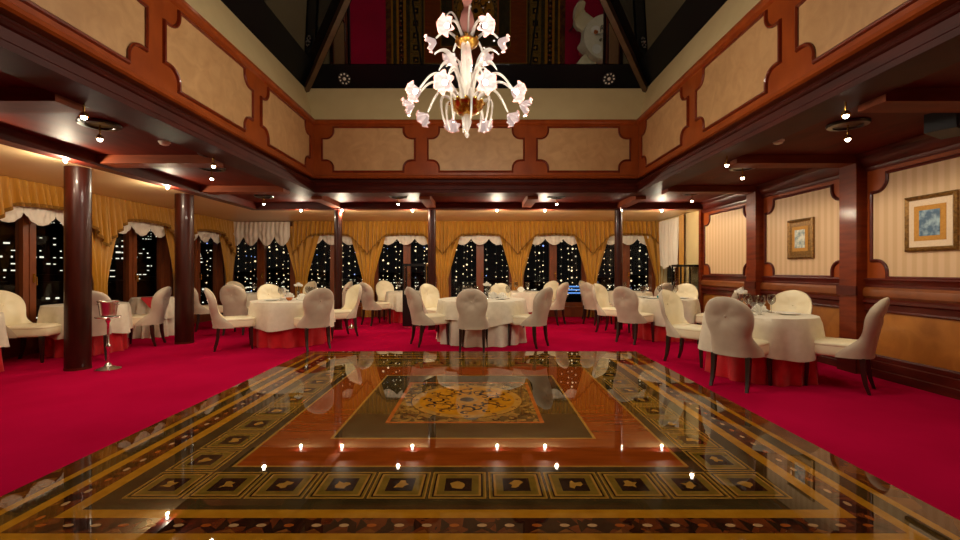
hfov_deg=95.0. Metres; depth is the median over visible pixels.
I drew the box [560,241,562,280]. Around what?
string
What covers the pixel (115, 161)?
trim
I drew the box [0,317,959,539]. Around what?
floor
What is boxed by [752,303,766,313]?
folded napkin
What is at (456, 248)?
string
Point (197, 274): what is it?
window
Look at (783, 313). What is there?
plate
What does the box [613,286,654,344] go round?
dining chair
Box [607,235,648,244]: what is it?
sheer festoon
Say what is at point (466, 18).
stem
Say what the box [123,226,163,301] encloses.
window
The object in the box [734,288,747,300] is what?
flower vase
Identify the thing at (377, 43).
ceiling
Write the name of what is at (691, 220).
wall
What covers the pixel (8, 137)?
trim
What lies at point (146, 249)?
building
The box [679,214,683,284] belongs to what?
curtain
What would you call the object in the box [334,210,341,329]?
column
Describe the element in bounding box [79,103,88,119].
ceiling spotlight
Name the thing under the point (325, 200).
trim
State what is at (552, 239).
sheer festoon
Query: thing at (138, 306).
cloth
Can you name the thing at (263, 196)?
ceiling spotlight
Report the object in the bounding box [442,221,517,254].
valance
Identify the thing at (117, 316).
tray
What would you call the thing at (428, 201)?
trim
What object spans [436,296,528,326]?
cloth
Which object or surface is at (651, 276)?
wall
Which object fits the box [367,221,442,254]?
valance
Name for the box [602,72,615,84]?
round vent
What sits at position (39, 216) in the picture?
sheer festoon
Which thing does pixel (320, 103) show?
wall
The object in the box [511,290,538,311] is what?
cloth
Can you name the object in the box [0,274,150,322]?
building
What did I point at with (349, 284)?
dining chair
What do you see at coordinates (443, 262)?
curtain
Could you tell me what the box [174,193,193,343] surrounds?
column
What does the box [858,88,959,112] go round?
trim
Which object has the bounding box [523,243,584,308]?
window
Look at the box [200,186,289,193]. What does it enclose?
trim
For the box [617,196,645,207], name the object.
trim
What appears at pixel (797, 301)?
dining chair
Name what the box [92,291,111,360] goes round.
dining chair
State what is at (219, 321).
dining chair
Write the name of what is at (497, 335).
tablecloth
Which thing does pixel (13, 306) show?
dining chair
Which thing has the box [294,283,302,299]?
flower vase
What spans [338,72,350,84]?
round vent
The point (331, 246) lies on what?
window
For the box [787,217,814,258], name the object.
framed picture
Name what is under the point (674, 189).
ceiling beam
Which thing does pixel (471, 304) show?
dining chair
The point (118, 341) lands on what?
tablecloth
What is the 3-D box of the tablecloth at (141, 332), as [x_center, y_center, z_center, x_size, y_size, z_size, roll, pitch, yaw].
[-6.473,0.921,8.692,0.784,0.753,0.807,0,0,22]
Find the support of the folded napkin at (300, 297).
on the plate
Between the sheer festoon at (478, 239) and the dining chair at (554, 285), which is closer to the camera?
the dining chair at (554, 285)
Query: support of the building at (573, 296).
on the ground
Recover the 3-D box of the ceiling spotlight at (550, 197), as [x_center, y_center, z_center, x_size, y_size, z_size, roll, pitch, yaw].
[1.500,-1.354,8.600,0.350,0.182,0.350,0,0,0]
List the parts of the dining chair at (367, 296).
leg, leg, leg, seat, seat frame, leg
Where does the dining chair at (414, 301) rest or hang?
on the floor
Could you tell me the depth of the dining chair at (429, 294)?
9.19 m
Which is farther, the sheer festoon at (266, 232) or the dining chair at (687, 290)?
the sheer festoon at (266, 232)
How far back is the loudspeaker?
3.94 m
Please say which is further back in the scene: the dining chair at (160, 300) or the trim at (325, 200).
the trim at (325, 200)
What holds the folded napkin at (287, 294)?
on the cloth at (278, 315)
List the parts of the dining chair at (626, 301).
leg, leg, seat, seat frame, leg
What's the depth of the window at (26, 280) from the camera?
6.83 m
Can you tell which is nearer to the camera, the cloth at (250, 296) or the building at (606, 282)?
the cloth at (250, 296)
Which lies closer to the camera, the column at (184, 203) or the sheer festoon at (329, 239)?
the column at (184, 203)
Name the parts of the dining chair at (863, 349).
leg, seat frame, seat, leg, leg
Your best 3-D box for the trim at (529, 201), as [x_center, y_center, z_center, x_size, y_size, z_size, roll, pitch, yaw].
[1.000,-1.393,8.900,0.200,0.105,1.120,0,0,0]
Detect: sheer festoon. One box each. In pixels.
[0,206,63,225]
[119,222,165,237]
[194,231,220,243]
[234,222,289,245]
[312,235,352,244]
[384,235,426,244]
[458,235,501,244]
[532,235,576,244]
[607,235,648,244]
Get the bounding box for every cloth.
[0,312,9,346]
[37,302,133,339]
[128,296,174,318]
[246,292,289,306]
[248,298,335,331]
[383,290,419,311]
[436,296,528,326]
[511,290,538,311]
[608,291,652,306]
[638,296,701,326]
[698,311,824,361]
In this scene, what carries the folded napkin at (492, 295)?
on the cloth at (499, 312)
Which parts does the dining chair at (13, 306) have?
backrest, leg, seat, seat frame, leg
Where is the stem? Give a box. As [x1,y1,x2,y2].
[460,0,473,31]
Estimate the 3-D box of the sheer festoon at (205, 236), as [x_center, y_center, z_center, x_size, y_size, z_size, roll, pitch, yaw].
[-6.841,-0.920,10.980,0.077,0.460,1.480,0,0,0]
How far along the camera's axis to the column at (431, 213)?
9.54 m
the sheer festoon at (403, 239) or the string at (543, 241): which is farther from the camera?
the string at (543, 241)
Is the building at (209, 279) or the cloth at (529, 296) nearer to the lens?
the cloth at (529, 296)
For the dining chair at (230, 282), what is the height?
1.015 m
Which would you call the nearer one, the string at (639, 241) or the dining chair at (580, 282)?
the dining chair at (580, 282)
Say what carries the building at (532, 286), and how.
on the ground
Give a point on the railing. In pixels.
(672, 266)
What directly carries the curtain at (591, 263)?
hanging from the wall at (651, 276)
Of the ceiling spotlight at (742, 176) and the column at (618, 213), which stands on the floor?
the column at (618, 213)
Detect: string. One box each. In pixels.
[455,248,456,293]
[542,241,543,284]
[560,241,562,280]
[567,244,569,293]
[575,247,576,290]
[638,241,640,289]
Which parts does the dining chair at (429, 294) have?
backrest, seat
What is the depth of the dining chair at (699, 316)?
7.69 m
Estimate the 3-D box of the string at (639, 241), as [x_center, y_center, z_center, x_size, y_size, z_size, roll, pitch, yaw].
[4.533,-0.264,12.495,0.063,1.722,0.050,0,0,0]
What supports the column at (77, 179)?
on the floor
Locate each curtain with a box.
[92,228,115,295]
[164,226,174,317]
[219,234,236,283]
[286,226,319,297]
[351,226,384,316]
[426,226,459,298]
[500,226,533,290]
[575,226,607,316]
[644,236,667,288]
[659,217,678,268]
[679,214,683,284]
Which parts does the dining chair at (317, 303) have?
leg, leg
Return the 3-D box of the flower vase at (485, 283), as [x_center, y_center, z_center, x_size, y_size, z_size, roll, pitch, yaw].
[0.133,0.384,8.250,0.160,0.314,0.150,0,0,0]
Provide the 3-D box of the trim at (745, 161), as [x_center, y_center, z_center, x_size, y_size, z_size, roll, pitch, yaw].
[3.970,-1.393,5.650,1.500,0.105,0.260,0,0,0]
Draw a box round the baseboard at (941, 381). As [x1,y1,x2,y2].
[701,324,959,399]
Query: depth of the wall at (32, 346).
9.84 m
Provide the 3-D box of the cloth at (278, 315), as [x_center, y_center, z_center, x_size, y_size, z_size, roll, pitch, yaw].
[-3.380,0.779,7.929,1.511,0.469,1.494,0,0,0]
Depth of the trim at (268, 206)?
9.46 m
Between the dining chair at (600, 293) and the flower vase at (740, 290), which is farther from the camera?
the dining chair at (600, 293)
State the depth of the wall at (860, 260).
5.53 m
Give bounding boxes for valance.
[0,176,109,246]
[106,196,174,246]
[194,213,235,254]
[292,221,366,254]
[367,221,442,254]
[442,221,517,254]
[518,221,593,254]
[593,221,659,253]
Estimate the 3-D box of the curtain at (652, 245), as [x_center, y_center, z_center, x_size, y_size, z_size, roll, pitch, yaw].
[4.965,0.045,12.080,1.127,2.490,0.098,0,0,0]
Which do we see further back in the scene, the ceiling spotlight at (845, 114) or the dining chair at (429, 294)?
the dining chair at (429, 294)
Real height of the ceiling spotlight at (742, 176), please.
0.182 m
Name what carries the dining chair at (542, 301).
on the floor
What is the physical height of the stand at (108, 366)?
0.692 m
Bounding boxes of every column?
[63,166,91,370]
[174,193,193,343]
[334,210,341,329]
[428,210,435,329]
[614,210,622,329]
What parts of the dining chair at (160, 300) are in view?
leg, seat frame, seat, leg, leg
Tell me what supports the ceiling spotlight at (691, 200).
attached to the ceiling at (884, 129)
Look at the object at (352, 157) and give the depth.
8.00 m
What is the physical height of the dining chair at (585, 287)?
1.015 m
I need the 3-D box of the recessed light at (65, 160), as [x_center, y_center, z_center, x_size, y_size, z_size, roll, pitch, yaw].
[-4.900,-1.288,5.200,0.090,0.045,0.089,0,0,0]
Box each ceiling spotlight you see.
[76,117,122,141]
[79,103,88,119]
[197,153,216,167]
[198,167,225,179]
[254,194,273,204]
[389,196,406,204]
[548,196,565,204]
[682,194,698,201]
[724,156,729,166]
[728,168,754,179]
[825,117,871,141]
[841,102,850,118]
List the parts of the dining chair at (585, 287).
leg, leg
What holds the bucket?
on the stand at (108, 366)
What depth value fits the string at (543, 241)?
12.49 m
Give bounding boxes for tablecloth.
[0,347,3,371]
[44,333,128,357]
[127,318,174,338]
[249,327,331,347]
[387,309,402,322]
[436,320,526,347]
[609,316,630,323]
[637,323,696,341]
[704,351,817,386]
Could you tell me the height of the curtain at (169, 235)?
2.490 m
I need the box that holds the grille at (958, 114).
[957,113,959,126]
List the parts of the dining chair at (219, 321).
leg, seat, seat frame, leg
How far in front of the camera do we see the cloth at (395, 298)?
10.79 m
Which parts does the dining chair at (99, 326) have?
leg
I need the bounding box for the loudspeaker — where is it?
[924,113,959,138]
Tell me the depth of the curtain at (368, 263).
12.08 m
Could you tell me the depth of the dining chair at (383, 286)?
11.91 m
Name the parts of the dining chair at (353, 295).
seat frame, seat, leg, backrest, leg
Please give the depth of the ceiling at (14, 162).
9.91 m
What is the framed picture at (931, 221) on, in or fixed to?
attached to the wall at (860, 260)
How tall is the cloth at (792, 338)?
0.469 m
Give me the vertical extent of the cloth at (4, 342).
0.469 m
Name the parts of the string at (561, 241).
cord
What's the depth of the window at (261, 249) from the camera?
12.34 m
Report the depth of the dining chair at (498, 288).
9.57 m
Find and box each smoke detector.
[158,140,170,145]
[773,139,784,144]
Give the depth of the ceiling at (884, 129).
5.15 m
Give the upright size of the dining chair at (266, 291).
1.015 m
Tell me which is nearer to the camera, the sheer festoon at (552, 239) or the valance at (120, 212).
the valance at (120, 212)
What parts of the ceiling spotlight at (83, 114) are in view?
lamp shade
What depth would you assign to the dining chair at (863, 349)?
4.61 m
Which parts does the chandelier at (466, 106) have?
lamp shade, lamp shade, lamp shade, lamp shade, lamp shade, lamp shade, lamp shade, lamp shade, lamp shade, lamp shade, lamp shade, lamp shade, lamp shade, lamp shade, lamp shade, lamp shade, lamp shade, lamp shade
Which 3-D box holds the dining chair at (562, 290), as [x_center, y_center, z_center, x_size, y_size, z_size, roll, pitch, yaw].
[1.754,0.792,10.547,0.735,1.015,0.517,0,0,36]
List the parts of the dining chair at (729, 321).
leg, leg, seat, seat frame, leg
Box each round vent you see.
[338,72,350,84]
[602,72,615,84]
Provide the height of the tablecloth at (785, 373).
0.750 m
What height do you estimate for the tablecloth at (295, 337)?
0.750 m
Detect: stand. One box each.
[94,315,121,371]
[345,318,357,328]
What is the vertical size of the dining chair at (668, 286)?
1.015 m
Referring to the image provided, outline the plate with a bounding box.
[776,312,800,314]
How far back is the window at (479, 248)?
12.34 m
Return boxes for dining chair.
[0,290,61,362]
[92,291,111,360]
[129,286,171,345]
[194,288,222,331]
[204,288,254,351]
[220,285,247,335]
[225,281,244,289]
[257,284,282,299]
[294,288,333,351]
[303,281,316,294]
[331,284,361,338]
[333,281,352,320]
[359,282,390,325]
[376,280,393,319]
[405,287,448,347]
[419,284,439,332]
[456,289,488,352]
[488,283,510,296]
[508,287,552,348]
[543,281,558,312]
[550,282,568,325]
[579,281,601,320]
[580,282,611,325]
[592,283,629,334]
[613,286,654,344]
[654,283,672,295]
[659,289,702,367]
[673,283,697,298]
[696,287,743,343]
[705,296,772,392]
[770,290,812,313]
[804,297,889,395]
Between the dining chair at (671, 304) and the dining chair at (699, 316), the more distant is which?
the dining chair at (699, 316)
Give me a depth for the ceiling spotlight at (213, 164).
5.43 m
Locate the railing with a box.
[671,265,698,298]
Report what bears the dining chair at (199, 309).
on the floor
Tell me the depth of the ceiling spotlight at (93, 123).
4.31 m
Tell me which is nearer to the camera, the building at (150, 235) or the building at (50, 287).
the building at (50, 287)
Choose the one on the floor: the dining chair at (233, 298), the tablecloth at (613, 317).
the dining chair at (233, 298)
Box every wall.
[2,234,224,359]
[185,0,759,118]
[290,222,654,316]
[659,210,698,289]
[699,134,959,373]
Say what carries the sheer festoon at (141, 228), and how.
hanging from the wall at (32, 346)
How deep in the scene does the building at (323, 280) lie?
211.08 m
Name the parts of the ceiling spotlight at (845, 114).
lamp shade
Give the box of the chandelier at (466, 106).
[401,0,532,132]
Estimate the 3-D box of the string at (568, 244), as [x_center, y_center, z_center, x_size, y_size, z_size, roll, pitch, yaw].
[2.511,-0.144,12.495,0.077,1.961,0.050,0,0,0]
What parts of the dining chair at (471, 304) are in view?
leg, leg, leg, leg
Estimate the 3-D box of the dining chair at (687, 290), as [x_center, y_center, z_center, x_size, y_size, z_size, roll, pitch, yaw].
[4.253,0.792,9.204,0.517,1.015,0.735,0,0,35]
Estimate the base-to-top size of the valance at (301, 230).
0.940 m
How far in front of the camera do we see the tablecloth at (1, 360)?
5.61 m
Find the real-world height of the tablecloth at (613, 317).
0.750 m
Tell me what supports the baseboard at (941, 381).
attached to the wall at (860, 260)
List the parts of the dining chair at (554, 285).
backrest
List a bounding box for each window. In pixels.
[8,213,37,342]
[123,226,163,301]
[194,235,218,304]
[233,238,290,292]
[330,245,361,308]
[375,243,436,301]
[448,244,511,296]
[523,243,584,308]
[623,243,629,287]
[667,237,678,286]
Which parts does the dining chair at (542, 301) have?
leg, seat frame, seat, leg, leg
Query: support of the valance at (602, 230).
hanging from the ceiling at (14, 162)
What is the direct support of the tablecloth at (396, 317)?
on the round table
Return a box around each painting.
[795,229,804,247]
[919,208,939,235]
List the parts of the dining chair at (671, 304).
leg, backrest, leg, seat, seat frame, leg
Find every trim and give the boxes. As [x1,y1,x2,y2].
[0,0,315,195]
[0,88,82,112]
[0,126,257,209]
[97,155,222,167]
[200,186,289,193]
[257,203,702,209]
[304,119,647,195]
[311,196,339,207]
[419,196,435,207]
[522,196,537,207]
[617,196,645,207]
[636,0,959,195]
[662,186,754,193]
[725,155,855,167]
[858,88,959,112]
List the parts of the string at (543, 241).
cord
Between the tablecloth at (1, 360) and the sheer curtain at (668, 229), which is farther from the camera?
the sheer curtain at (668, 229)
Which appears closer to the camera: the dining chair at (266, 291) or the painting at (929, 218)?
the painting at (929, 218)
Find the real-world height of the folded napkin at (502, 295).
0.130 m
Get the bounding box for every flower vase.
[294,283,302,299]
[483,282,490,296]
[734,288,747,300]
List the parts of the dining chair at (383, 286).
backrest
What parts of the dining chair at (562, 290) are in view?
leg, leg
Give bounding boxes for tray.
[94,315,121,318]
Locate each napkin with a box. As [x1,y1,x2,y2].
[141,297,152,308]
[284,293,293,299]
[296,293,304,300]
[489,292,497,298]
[497,292,506,298]
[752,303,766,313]
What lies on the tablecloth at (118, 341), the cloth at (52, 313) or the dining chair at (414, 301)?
the cloth at (52, 313)
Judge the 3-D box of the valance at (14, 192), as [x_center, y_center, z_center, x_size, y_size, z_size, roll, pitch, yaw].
[-6.707,-0.865,6.880,0.149,0.940,2.060,0,0,0]
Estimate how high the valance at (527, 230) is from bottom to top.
0.940 m
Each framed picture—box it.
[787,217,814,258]
[904,189,959,251]
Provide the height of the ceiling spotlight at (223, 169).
0.182 m
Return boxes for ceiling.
[0,62,959,202]
[0,144,697,221]
[221,0,726,92]
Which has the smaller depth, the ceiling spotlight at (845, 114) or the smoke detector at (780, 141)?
the ceiling spotlight at (845, 114)
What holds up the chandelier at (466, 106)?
hanging from the ceiling at (377, 43)
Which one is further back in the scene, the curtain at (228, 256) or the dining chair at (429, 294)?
the curtain at (228, 256)
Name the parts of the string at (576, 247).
cord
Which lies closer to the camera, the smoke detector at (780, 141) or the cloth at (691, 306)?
the smoke detector at (780, 141)
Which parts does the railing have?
post, post, frame, post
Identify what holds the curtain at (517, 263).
hanging from the wall at (651, 276)
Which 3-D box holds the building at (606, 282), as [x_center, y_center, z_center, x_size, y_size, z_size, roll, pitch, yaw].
[87.390,13.970,241.472,50.600,22.660,27.660,0,0,20]
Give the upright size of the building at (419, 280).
23.810 m
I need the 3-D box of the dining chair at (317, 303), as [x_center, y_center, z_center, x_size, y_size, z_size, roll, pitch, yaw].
[-2.776,0.792,7.316,0.517,1.015,0.735,0,0,-44]
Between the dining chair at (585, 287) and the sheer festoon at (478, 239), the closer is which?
the dining chair at (585, 287)
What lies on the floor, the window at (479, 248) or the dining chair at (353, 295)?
the dining chair at (353, 295)
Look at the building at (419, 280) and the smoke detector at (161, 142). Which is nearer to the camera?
the smoke detector at (161, 142)
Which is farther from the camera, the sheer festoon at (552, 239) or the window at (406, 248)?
the window at (406, 248)
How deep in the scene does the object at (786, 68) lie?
4.17 m
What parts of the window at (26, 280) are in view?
handle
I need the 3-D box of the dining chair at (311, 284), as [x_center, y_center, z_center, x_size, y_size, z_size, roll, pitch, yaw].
[-4.497,0.792,11.054,0.517,1.015,0.735,0,0,38]
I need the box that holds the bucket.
[96,300,119,316]
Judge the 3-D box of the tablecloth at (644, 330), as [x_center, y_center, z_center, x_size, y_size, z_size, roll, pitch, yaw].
[3.549,0.923,8.503,1.205,0.750,1.194,0,0,0]
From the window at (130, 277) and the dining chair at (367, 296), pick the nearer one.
the window at (130, 277)
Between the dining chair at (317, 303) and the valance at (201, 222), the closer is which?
the dining chair at (317, 303)
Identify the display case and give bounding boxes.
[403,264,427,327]
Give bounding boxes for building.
[0,222,122,280]
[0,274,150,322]
[50,217,156,239]
[137,240,212,279]
[140,272,245,304]
[234,268,328,292]
[349,272,426,301]
[460,279,548,295]
[559,284,580,301]
[597,275,674,290]
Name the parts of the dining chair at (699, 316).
seat frame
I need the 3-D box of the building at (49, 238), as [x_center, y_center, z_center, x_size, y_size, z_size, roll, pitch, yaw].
[-142.579,5.345,142.579,46.000,39.910,23.060,0,0,-45]
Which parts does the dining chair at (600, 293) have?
leg, backrest, leg, seat, seat frame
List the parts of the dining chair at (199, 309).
leg, seat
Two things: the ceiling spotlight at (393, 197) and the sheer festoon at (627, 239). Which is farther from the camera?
the sheer festoon at (627, 239)
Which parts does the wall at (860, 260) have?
crown, chair rail, chair rail, moulding, dado panel, panel, crown, chair rail, chair rail, moulding, dado panel, panel, crown, chair rail, chair rail, moulding, panel, dado panel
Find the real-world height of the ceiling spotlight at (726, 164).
0.182 m
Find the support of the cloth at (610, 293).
on the tablecloth at (613, 317)
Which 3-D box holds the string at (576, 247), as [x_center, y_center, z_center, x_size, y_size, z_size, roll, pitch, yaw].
[2.728,-0.180,12.495,0.068,1.890,0.050,0,0,0]
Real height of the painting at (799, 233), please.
0.273 m
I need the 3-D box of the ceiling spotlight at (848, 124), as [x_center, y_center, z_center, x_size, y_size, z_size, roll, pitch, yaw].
[3.620,-1.354,4.330,0.350,0.182,0.350,0,0,0]
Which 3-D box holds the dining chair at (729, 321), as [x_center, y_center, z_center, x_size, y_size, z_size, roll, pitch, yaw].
[2.896,0.792,4.937,0.735,1.015,0.517,0,0,-35]
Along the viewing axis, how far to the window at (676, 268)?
11.27 m
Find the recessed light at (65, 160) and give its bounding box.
[60,158,69,162]
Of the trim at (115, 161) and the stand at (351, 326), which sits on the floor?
the stand at (351, 326)
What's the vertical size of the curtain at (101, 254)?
2.490 m
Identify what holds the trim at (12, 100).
attached to the ceiling at (884, 129)

